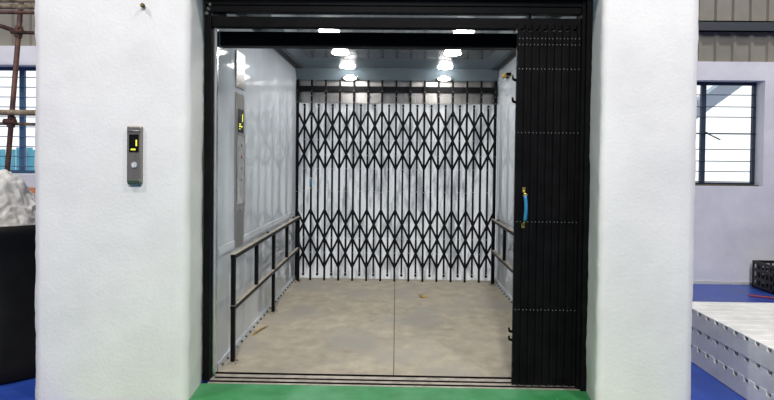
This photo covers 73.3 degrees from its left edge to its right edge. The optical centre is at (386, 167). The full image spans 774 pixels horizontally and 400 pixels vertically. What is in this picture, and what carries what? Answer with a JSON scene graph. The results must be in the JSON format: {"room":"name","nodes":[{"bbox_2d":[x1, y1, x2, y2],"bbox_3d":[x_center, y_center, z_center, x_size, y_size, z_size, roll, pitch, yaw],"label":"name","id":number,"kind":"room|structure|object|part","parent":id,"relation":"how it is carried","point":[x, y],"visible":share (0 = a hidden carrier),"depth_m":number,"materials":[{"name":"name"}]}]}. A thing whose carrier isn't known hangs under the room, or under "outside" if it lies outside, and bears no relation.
{"room":"factory floor","nodes":[
{"label":"factory floor","id":0,"kind":"room"},
{"bbox_2d":[0,3,35,45],"bbox_3d":[-5.000,-3.295,6.215,7.508,3.720,0.028,1,1,1],"label":"wall","id":1,"kind":"structure","parent":0,"point":[28,23],"depth_m":6.24,"materials":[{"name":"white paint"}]},
{"bbox_2d":[0,46,35,173],"bbox_3d":[-5.116,-0.007,6.292,7.550,2.900,0.200,1,1,1],"label":"wall","id":2,"kind":"structure","parent":0,"point":[27,58],"depth_m":6.16,"materials":[{"name":"white paint"}]},
{"bbox_2d":[0,67,35,172],"bbox_3d":[-4.424,-0.580,6.332,2.680,1.290,0.058,1,1,1],"label":"window","id":3,"kind":"structure","parent":2,"relation":"in","point":[23,144],"depth_m":6.34,"materials":[{"name":"blue paint"}]},
{"bbox_2d":[14,174,35,187],"bbox_3d":[-4.445,0.150,6.167,2.900,0.165,0.070,1,1,1],"label":"window sill","id":4,"kind":"structure","parent":2,"relation":"attached to","point":[29,179],"depth_m":6.13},
{"bbox_2d":[34,0,203,399],"bbox_3d":[-1.684,0.103,3.338,0.961,2.750,0.336,1,1,1],"label":"wall","id":5,"kind":"structure","parent":0,"point":[119,282],"depth_m":3.18,"materials":[{"name":"white paint"}]},
{"bbox_2d":[127,126,142,184],"bbox_3d":[-1.530,-0.077,3.152,0.092,0.355,0.032,1,1,1],"label":"panel","id":6,"kind":"object","parent":5,"relation":"attached to","point":[134,133],"visible":1,"depth_m":3.14,"materials":[{"name":"metal"}]},
{"bbox_2d":[202,5,204,373],"bbox_3d":[-1.294,-0.694,5.058,0.120,4.600,3.150,1,1,1],"label":"wall","id":7,"kind":"structure","parent":0,"point":[204,5],"depth_m":3.60,"materials":[{"name":"grey paint"}]},
{"bbox_2d":[0,278,773,399],"bbox_3d":[-0.045,1.623,-1.474,18.000,0.200,17.000,1,1,1],"label":"floor","id":8,"kind":"structure","parent":0,"point":[205,391],"depth_m":3.37,"materials":[{"name":"green paint"}]},
{"bbox_2d":[0,0,34,170],"bbox_3d":[-4.409,-0.297,5.065,3.201,3.343,0.160,1,1,1],"label":"scaffold","id":9,"kind":"object","parent":8,"relation":"on","point":[18,31],"visible":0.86,"depth_m":5.02,"materials":[{"name":"brown metal"}]},
{"bbox_2d":[0,225,35,384],"bbox_3d":[-2.950,0.883,4.042,1.644,1.040,1.644,1,1,1],"label":"drum","id":10,"kind":"object","parent":8,"relation":"on","point":[17,243],"visible":0.23,"depth_m":3.43,"materials":[{"name":"black plastic"}]},
{"bbox_2d":[0,169,35,226],"bbox_3d":[-3.245,0.543,4.028,1.090,1.150,1.086,1,1,1],"label":"plastic sack","id":11,"kind":"object","parent":10,"relation":"in","point":[17,203],"visible":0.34,"depth_m":3.94,"materials":[{"name":"white plastic"}]},
{"bbox_2d":[298,103,497,279],"bbox_3d":[0.112,0.196,6.518,2.640,2.400,0.012,1,1,1],"label":"plastic sheet","id":12,"kind":"object","parent":8,"relation":"on","point":[308,105],"visible":0.45,"depth_m":6.52,"materials":[{"name":"white plastic"}]},
{"bbox_2d":[691,338,773,399],"bbox_3d":[2.896,1.411,3.522,1.200,0.134,1.200,1,1,1],"label":"pallet","id":13,"kind":"object","parent":8,"relation":"on","point":[749,390],"visible":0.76,"depth_m":3.48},
{"bbox_2d":[691,327,773,394],"bbox_3d":[2.900,1.276,3.520,1.200,0.134,1.200,1,1,1],"label":"pallet","id":14,"kind":"object","parent":13,"relation":"on","point":[755,372],"visible":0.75,"depth_m":3.44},
{"bbox_2d":[692,302,773,371],"bbox_3d":[2.897,1.141,3.520,1.200,0.134,1.200,1,1,1],"label":"pallet","id":15,"kind":"object","parent":14,"relation":"on","point":[731,324],"visible":0.84,"depth_m":3.60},
{"bbox_2d":[748,295,773,298],"bbox_3d":[4.809,1.455,5.804,1.402,0.018,0.238,1,1,-1],"label":"power cable","id":16,"kind":"object","parent":8,"relation":"on","point":[748,295],"visible":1,"depth_m":5.84,"materials":[{"name":"red plastic"}]},
{"bbox_2d":[752,260,773,293],"bbox_3d":[4.754,1.295,6.173,0.580,0.325,0.370,1,1,1],"label":"crate","id":17,"kind":"object","parent":8,"relation":"on","point":[769,287],"visible":1,"depth_m":6.22,"materials":[{"name":"black plastic"}]},
{"bbox_2d":[762,271,772,281],"bbox_3d":[4.765,1.300,6.167,0.546,0.284,0.323,1,1,1],"label":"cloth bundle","id":18,"kind":"object","parent":17,"relation":"on","point":[768,271],"visible":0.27,"depth_m":6.16,"materials":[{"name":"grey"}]},
{"bbox_2d":[299,80,497,104],"bbox_3d":[0.125,-1.075,6.467,2.600,0.550,0.032,1,1,1],"label":"header beam","id":19,"kind":"structure","parent":0,"point":[304,97],"depth_m":6.46,"materials":[{"name":"metal"}]},
{"bbox_2d":[586,0,698,399],"bbox_3d":[1.572,0.141,3.280,0.576,2.750,0.335,1,1,1],"label":"wall","id":20,"kind":"structure","parent":0,"point":[643,106],"depth_m":3.12,"materials":[{"name":"white paint"}]},
{"bbox_2d":[693,61,773,281],"bbox_3d":[5.339,0.125,6.550,7.550,2.865,0.200,1,1,1],"label":"wall","id":21,"kind":"structure","parent":0,"point":[734,225],"depth_m":6.48,"materials":[{"name":"white paint"}]},
{"bbox_2d":[695,82,758,185],"bbox_3d":[3.971,-0.435,6.590,1.420,1.317,0.130,1,1,1],"label":"window","id":22,"kind":"structure","parent":21,"relation":"in","point":[726,111],"depth_m":6.63,"materials":[{"name":"blue paint"}]},
{"bbox_2d":[693,281,766,284],"bbox_3d":[4.148,1.432,6.492,4.900,0.047,0.037,1,1,1],"label":"baseboard","id":23,"kind":"structure","parent":21,"relation":"attached to","point":[694,282],"depth_m":6.48,"materials":[{"name":"grey paint"}]},
{"bbox_2d":[698,0,773,61],"bbox_3d":[5.365,-3.164,6.474,7.508,3.755,0.028,1,1,1],"label":"wall","id":24,"kind":"structure","parent":0,"point":[712,47],"depth_m":6.52,"materials":[{"name":"beige metal"}]},
{"bbox_2d":[698,21,773,32],"bbox_3d":[5.314,-1.739,6.436,7.440,0.135,0.070,1,1,1],"label":"trim","id":25,"kind":"structure","parent":24,"relation":"attached to","point":[703,26],"depth_m":6.42,"materials":[{"name":"grey metal"}]},
{"bbox_3d":[0.068,1.771,5.088,2.660,0.300,3.120,1,1,1],"label":"floor","id":26,"kind":"structure","parent":0,"visible":0},
{"bbox_2d":[213,14,575,376],"bbox_3d":[0.086,0.166,5.025,2.590,2.812,2.875,1,1,1],"label":"cabin","id":27,"kind":"object","parent":26,"relation":"on","point":[319,326],"depth_m":4.70,"materials":[{"name":"metal"}]},
{"bbox_3d":[-1.194,0.117,3.761,0.025,2.620,0.262,1,1,1],"label":"panel","id":28,"kind":"part","parent":27,"relation":"part of","materials":[{"name":"grey metal"}]},
{"bbox_3d":[-1.188,0.112,4.094,0.025,2.620,0.397,1,1,1],"label":"panel","id":29,"kind":"part","parent":27,"relation":"part of","materials":[{"name":"grey metal"}]},
{"bbox_2d":[234,50,244,246],"bbox_3d":[-1.160,-0.148,4.112,0.024,1.520,0.215,1,1,1],"label":"panel","id":30,"kind":"object","parent":27,"relation":"attached to","point":[239,179],"visible":1,"depth_m":4.08,"materials":[{"name":"metal"}]},
{"bbox_3d":[-1.159,-0.768,4.102,0.012,0.280,0.215,1,1,1],"label":"mirror plate","id":31,"kind":"part","parent":30,"relation":"part of","materials":[{"name":"metal"}]},
{"bbox_3d":[-1.180,0.105,4.534,0.025,2.620,0.477,1,1,1],"label":"panel","id":32,"kind":"part","parent":27,"relation":"part of","materials":[{"name":"grey metal"}]},
{"bbox_3d":[-1.161,1.380,5.076,0.024,0.055,2.855,1,1,1],"label":"skirting","id":33,"kind":"part","parent":27,"relation":"part of","materials":[{"name":"grey metal"}]},
{"bbox_2d":[227,216,300,364],"bbox_3d":[-1.118,1.008,5.072,0.099,0.800,2.600,1,1,1],"label":"handrail","id":34,"kind":"object","parent":27,"relation":"attached to","point":[235,304],"visible":1,"depth_m":4.42,"materials":[{"name":"black metal"}]},
{"bbox_3d":[-1.126,1.039,3.807,0.030,0.754,0.030,1,1,1],"label":"post","id":35,"kind":"part","parent":34,"relation":"part of","materials":[{"name":"black metal"}]},
{"bbox_3d":[-1.130,1.419,3.813,0.070,0.018,0.070,1,1,1],"label":"foot plate","id":36,"kind":"part","parent":34,"relation":"part of","materials":[{"name":"beige metal"}]},
{"bbox_3d":[-1.112,0.822,4.434,0.030,0.341,0.030,1,1,1],"label":"post","id":37,"kind":"part","parent":34,"relation":"part of","materials":[{"name":"black metal"}]},
{"bbox_3d":[-1.103,1.000,5.071,0.034,0.034,2.564,1,1,1],"label":"rail","id":38,"kind":"part","parent":34,"relation":"part of","materials":[{"name":"metal"}]},
{"bbox_3d":[-1.099,0.625,5.066,0.034,0.034,2.564,1,1,1],"label":"rail","id":39,"kind":"part","parent":34,"relation":"part of","materials":[{"name":"metal"}]},
{"bbox_3d":[-1.104,1.019,5.057,0.030,0.754,0.030,1,1,1],"label":"post","id":40,"kind":"part","parent":34,"relation":"part of","materials":[{"name":"black metal"}]},
{"bbox_3d":[-1.091,0.803,5.663,0.030,0.341,0.030,1,1,1],"label":"post","id":41,"kind":"part","parent":34,"relation":"part of","materials":[{"name":"black metal"}]},
{"bbox_3d":[-1.081,0.999,6.336,0.030,0.754,0.030,1,1,1],"label":"post","id":42,"kind":"part","parent":34,"relation":"part of","materials":[{"name":"black metal"}]},
{"bbox_3d":[-1.171,0.097,5.048,0.025,2.620,0.547,1,1,1],"label":"panel","id":43,"kind":"part","parent":27,"relation":"part of","materials":[{"name":"grey metal"}]},
{"bbox_3d":[-1.161,0.089,5.608,0.025,2.620,0.567,1,1,1],"label":"panel","id":44,"kind":"part","parent":27,"relation":"part of","materials":[{"name":"grey metal"}]},
{"bbox_3d":[-1.151,0.080,6.188,0.025,2.620,0.587,1,1,1],"label":"panel","id":45,"kind":"part","parent":27,"relation":"part of","materials":[{"name":"grey metal"}]},
{"bbox_2d":[317,29,340,31],"bbox_3d":[-0.500,-1.176,4.482,0.200,0.023,0.200,1,1,1],"label":"ceiling light","id":46,"kind":"object","parent":27,"relation":"attached to","point":[318,30],"visible":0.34,"depth_m":4.43,"materials":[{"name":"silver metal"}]},
{"bbox_2d":[331,50,349,54],"bbox_3d":[-0.484,-1.190,5.382,0.200,0.023,0.200,1,1,1],"label":"ceiling light","id":47,"kind":"object","parent":27,"relation":"attached to","point":[336,52],"visible":1,"depth_m":5.33,"materials":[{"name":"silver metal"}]},
{"bbox_2d":[339,65,355,68],"bbox_3d":[-0.470,-1.202,6.191,0.200,0.023,0.200,1,1,1],"label":"ceiling light","id":48,"kind":"object","parent":27,"relation":"attached to","point":[341,66],"visible":1,"depth_m":6.15,"materials":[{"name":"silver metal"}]},
{"bbox_2d":[341,75,358,80],"bbox_3d":[-0.455,-1.111,6.411,0.218,0.070,0.056,1,1,2],"label":"ceiling light","id":49,"kind":"object","parent":27,"relation":"attached to","point":[345,77],"visible":1,"depth_m":6.40,"materials":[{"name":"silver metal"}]},
{"bbox_3d":[0.071,1.497,5.056,2.490,0.150,2.855,1,1,1],"label":"floor plate","id":50,"kind":"part","parent":27,"relation":"part of","materials":[{"name":"metal"}]},
{"bbox_2d":[295,79,496,282],"bbox_3d":[0.103,0.163,6.406,2.464,2.476,0.093,1,1,1],"label":"gate","id":51,"kind":"object","parent":27,"relation":"attached to","point":[481,89],"visible":0.99,"depth_m":6.39,"materials":[{"name":"black metal"}]},
{"bbox_3d":[0.116,-0.970,6.422,2.445,0.070,0.025,1,1,1],"label":"rail","id":52,"kind":"part","parent":51,"relation":"part of","materials":[{"name":"black metal"}]},
{"bbox_3d":[0.102,-1.217,5.013,2.490,0.046,2.855,1,1,1],"label":"ceiling panel","id":53,"kind":"part","parent":27,"relation":"part of","materials":[{"name":"grey metal"}]},
{"bbox_2d":[435,76,452,81],"bbox_3d":[0.704,-1.097,6.390,0.218,0.070,0.056,1,1,2],"label":"ceiling light","id":54,"kind":"object","parent":27,"relation":"attached to","point":[439,78],"visible":1,"depth_m":6.38,"materials":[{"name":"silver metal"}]},
{"bbox_2d":[437,65,452,69],"bbox_3d":[0.690,-1.189,6.171,0.200,0.023,0.200,1,1,1],"label":"ceiling light","id":55,"kind":"object","parent":27,"relation":"attached to","point":[444,67],"visible":1,"depth_m":6.11,"materials":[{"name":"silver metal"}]},
{"bbox_2d":[443,51,461,55],"bbox_3d":[0.675,-1.176,5.361,0.200,0.023,0.200,1,1,1],"label":"ceiling light","id":56,"kind":"object","parent":27,"relation":"attached to","point":[447,53],"visible":1,"depth_m":5.31,"materials":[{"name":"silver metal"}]},
{"bbox_2d":[452,30,475,32],"bbox_3d":[0.659,-1.162,4.462,0.200,0.023,0.200,1,1,1],"label":"ceiling light","id":57,"kind":"object","parent":27,"relation":"attached to","point":[453,31],"visible":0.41,"depth_m":4.41,"materials":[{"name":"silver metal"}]},
{"bbox_2d":[489,219,512,285],"bbox_3d":[1.270,1.036,5.030,0.099,0.800,2.600,1,1,1],"label":"handrail","id":58,"kind":"object","parent":27,"relation":"attached to","point":[503,261],"visible":0.31,"depth_m":5.90,"materials":[{"name":"black metal"}]},
{"bbox_3d":[1.278,1.027,6.295,0.030,0.754,0.030,1,1,1],"label":"post","id":59,"kind":"part","parent":58,"relation":"part of","materials":[{"name":"black metal"}]},
{"bbox_3d":[1.256,1.027,5.030,0.034,0.034,2.564,1,1,1],"label":"rail","id":60,"kind":"part","parent":58,"relation":"part of","materials":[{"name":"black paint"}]},
{"bbox_3d":[1.260,0.652,5.024,0.034,0.034,2.564,1,1,1],"label":"rail","id":61,"kind":"part","parent":58,"relation":"part of","materials":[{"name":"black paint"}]},
{"bbox_3d":[1.269,0.831,5.622,0.030,0.341,0.030,1,1,1],"label":"post","id":62,"kind":"part","parent":58,"relation":"part of","materials":[{"name":"black metal"}]},
{"bbox_3d":[1.364,0.109,6.144,0.025,2.620,0.587,1,1,1],"label":"panel","id":63,"kind":"part","parent":27,"relation":"part of","materials":[{"name":"grey metal"}]},
{"bbox_3d":[1.305,1.409,5.033,0.024,0.055,2.855,1,1,1],"label":"skirting","id":64,"kind":"part","parent":27,"relation":"part of","materials":[{"name":"grey metal"}]},
{"bbox_3d":[1.325,-1.028,5.782,0.066,0.044,0.200,1,1,1],"label":"roller bracket","id":65,"kind":"part","parent":27,"relation":"part of","materials":[{"name":"yellow metal"}]},
{"bbox_3d":[1.353,0.118,5.564,0.025,2.620,0.567,1,1,1],"label":"panel","id":66,"kind":"part","parent":27,"relation":"part of","materials":[{"name":"grey metal"}]},
{"bbox_3d":[-0.118,-2.093,3.276,3.995,1.720,0.324,1,1,1],"label":"lintel","id":67,"kind":"object","parent":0,"visible":0},
{"bbox_2d":[203,0,592,390],"bbox_3d":[0.047,0.166,3.505,2.548,2.800,0.204,1,1,1],"label":"frame","id":68,"kind":"object","parent":67,"relation":"attached to","point":[582,9],"visible":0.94,"depth_m":3.45,"materials":[{"name":"black paint"}]},
{"bbox_3d":[0.037,1.505,3.533,2.465,0.121,0.189,1,1,1],"label":"sill plate","id":69,"kind":"part","parent":68,"relation":"part of","materials":[{"name":"metal"}]},
{"bbox_2d":[508,24,580,385],"bbox_3d":[1.036,0.254,3.428,0.448,2.391,0.099,1,1,1],"label":"gate","id":70,"kind":"object","parent":68,"relation":"attached to","point":[547,100],"visible":1,"depth_m":3.44,"materials":[{"name":"black metal"}]},
{"bbox_3d":[0.903,0.262,3.412,0.028,0.270,0.047,1,1,1],"label":"pull handle","id":71,"kind":"part","parent":70,"relation":"part of","materials":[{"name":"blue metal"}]}
]}

